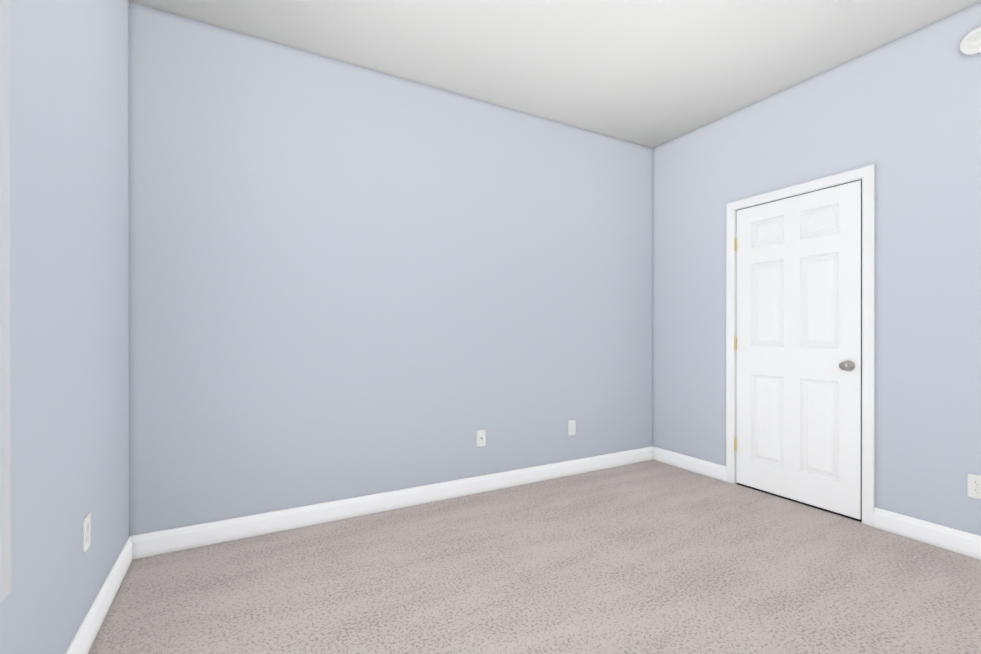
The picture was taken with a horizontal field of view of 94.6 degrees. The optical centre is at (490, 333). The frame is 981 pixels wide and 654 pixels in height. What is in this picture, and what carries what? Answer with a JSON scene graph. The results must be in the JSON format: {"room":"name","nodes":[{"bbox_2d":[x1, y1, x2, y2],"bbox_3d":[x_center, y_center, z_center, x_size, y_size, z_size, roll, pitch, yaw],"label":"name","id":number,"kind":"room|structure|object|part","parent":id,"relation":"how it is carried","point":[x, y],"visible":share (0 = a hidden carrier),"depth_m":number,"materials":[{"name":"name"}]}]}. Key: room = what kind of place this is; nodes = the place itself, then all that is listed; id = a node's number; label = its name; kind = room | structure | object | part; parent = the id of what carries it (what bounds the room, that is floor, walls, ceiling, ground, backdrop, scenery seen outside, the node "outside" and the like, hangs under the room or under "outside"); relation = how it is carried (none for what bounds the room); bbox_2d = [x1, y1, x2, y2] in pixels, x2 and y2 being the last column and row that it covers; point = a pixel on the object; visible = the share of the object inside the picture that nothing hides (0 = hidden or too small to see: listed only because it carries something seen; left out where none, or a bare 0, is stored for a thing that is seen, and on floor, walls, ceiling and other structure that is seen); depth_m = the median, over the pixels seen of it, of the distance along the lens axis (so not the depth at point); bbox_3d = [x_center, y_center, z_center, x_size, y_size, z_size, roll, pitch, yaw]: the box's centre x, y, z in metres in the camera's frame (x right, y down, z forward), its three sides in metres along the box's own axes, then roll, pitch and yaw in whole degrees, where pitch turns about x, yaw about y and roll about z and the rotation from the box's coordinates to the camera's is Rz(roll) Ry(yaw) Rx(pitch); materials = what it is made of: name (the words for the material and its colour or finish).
{"room":"empty bedroom","nodes":[
{"label":"empty bedroom","id":0,"kind":"room"},
{"bbox_2d":[0,0,128,653],"bbox_3d":[-0.888,-0.260,0.491,0.120,2.740,3.900,0,0,-29],"label":"wall","id":1,"kind":"structure","parent":0,"point":[69,99],"depth_m":1.43,"materials":[{"name":"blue paint"}]},
{"bbox_2d":[0,0,10,604],"bbox_3d":[-0.860,-0.310,0.585,0.018,1.810,1.030,0,0,-29],"label":"window","id":2,"kind":"structure","parent":1,"relation":"in","point":[5,366],"depth_m":1.02,"materials":[{"name":"white"}]},
{"bbox_2d":[83,513,89,552],"bbox_3d":[-1.429,0.703,1.604,0.007,0.115,0.070,0,0,-29],"label":"duplex electrical outlet","id":3,"kind":"object","parent":1,"relation":"attached to","point":[86,532],"visible":0.98,"depth_m":1.59,"materials":[{"name":"white plastic"}]},
{"bbox_2d":[65,535,136,653],"bbox_3d":[-0.828,1.054,0.526,0.015,0.112,3.900,0,0,-29],"label":"baseboard","id":4,"kind":"structure","parent":1,"relation":"attached to","point":[82,641],"depth_m":1.75,"materials":[{"name":"white wood"}]},
{"bbox_2d":[129,2,652,535],"bbox_3d":[-0.200,-0.264,3.166,3.910,2.740,0.120,0,0,-29],"label":"wall","id":5,"kind":"structure","parent":0,"point":[347,280],"depth_m":2.75,"materials":[{"name":"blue paint"}]},
{"bbox_2d":[137,446,652,558],"bbox_3d":[-0.155,1.050,3.117,3.640,0.112,0.015,0,0,-29],"label":"baseboard","id":6,"kind":"structure","parent":5,"relation":"attached to","point":[215,532],"depth_m":2.75,"materials":[{"name":"white wood"}]},
{"bbox_2d":[477,429,485,446],"bbox_3d":[-0.062,0.729,3.167,0.070,0.115,0.016,0,0,-29],"label":"outlet","id":7,"kind":"object","parent":5,"relation":"attached to","point":[481,437],"visible":1,"depth_m":3.17,"materials":[{"name":"white plastic"}]},
{"bbox_2d":[568,420,575,435],"bbox_3d":[0.642,0.737,3.560,0.070,0.115,0.007,0,0,-29],"label":"duplex electrical outlet","id":8,"kind":"object","parent":5,"relation":"attached to","point":[571,427],"visible":1,"depth_m":3.56,"materials":[{"name":"white plastic"}]},
{"bbox_2d":[88,460,980,653],"bbox_3d":[0.771,1.159,1.409,3.910,0.100,4.140,0,0,-29],"label":"floor","id":9,"kind":"structure","parent":0,"point":[651,557],"depth_m":2.02,"materials":[{"name":"carpet"}]},
{"bbox_2d":[128,0,980,148],"bbox_3d":[0.771,-1.681,1.405,3.910,0.100,4.140,0,0,-29],"label":"ceiling","id":10,"kind":"structure","parent":0,"point":[652,74],"depth_m":2.55,"materials":[{"name":"white paint"}]},
{"bbox_2d":[653,2,980,535],"bbox_3d":[2.430,-0.263,2.323,0.120,2.740,3.900,0,0,-29],"label":"wall","id":11,"kind":"structure","parent":0,"point":[903,115],"depth_m":2.54,"materials":[{"name":"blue paint"}]},
{"bbox_2d":[653,446,725,481],"bbox_3d":[1.605,1.049,3.680,0.015,0.112,0.671,0,0,-29],"label":"baseboard","id":12,"kind":"structure","parent":11,"relation":"attached to","point":[699,466],"depth_m":3.65,"materials":[{"name":"white wood"}]},
{"bbox_2d":[736,180,860,519],"bbox_3d":[1.976,0.093,2.987,0.104,1.995,0.762,0,0,-29],"label":"door","id":13,"kind":"structure","parent":11,"relation":"in","point":[798,350],"depth_m":2.95,"materials":[{"name":"white wood"}]},
{"bbox_3d":[2.116,0.189,2.697,0.068,0.065,0.065,0,0,-29],"label":"knob","id":14,"kind":"part","parent":13,"relation":"part of","materials":[{"name":"grey metal"}]},
{"bbox_2d":[737,179,861,521],"bbox_3d":[2.006,0.097,2.999,0.030,2.015,0.768,0,0,-29],"label":"seal","id":15,"kind":"object","parent":11,"relation":"attached to","point":[846,516],"visible":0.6,"depth_m":2.66,"materials":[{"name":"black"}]},
{"bbox_2d":[726,164,874,526],"bbox_3d":[2.036,0.067,3.019,0.138,2.078,0.898,0,0,-29],"label":"door frame","id":16,"kind":"structure","parent":11,"relation":"attached to","point":[866,174],"depth_m":2.65,"materials":[{"name":"white wood"}]},
{"bbox_2d":[873,507,980,559],"bbox_3d":[2.750,1.052,1.606,0.015,0.112,2.271,0,0,-29],"label":"baseboard","id":17,"kind":"structure","parent":11,"relation":"attached to","point":[965,543],"depth_m":2.39,"materials":[{"name":"white wood"}]},
{"bbox_2d":[959,26,980,56],"bbox_3d":[2.393,-1.442,2.223,0.040,0.132,0.132,0,0,-29],"label":"smoke detector","id":18,"kind":"object","parent":11,"relation":"attached to","point":[970,44],"visible":1,"depth_m":2.23,"materials":[{"name":"white plastic"}]},
{"bbox_2d":[968,474,980,498],"bbox_3d":[2.405,0.755,2.238,0.007,0.115,0.070,0,0,-29],"label":"duplex electrical outlet","id":19,"kind":"object","parent":11,"relation":"attached to","point":[974,486],"visible":1,"depth_m":2.25,"materials":[{"name":"white plastic"}]}
]}

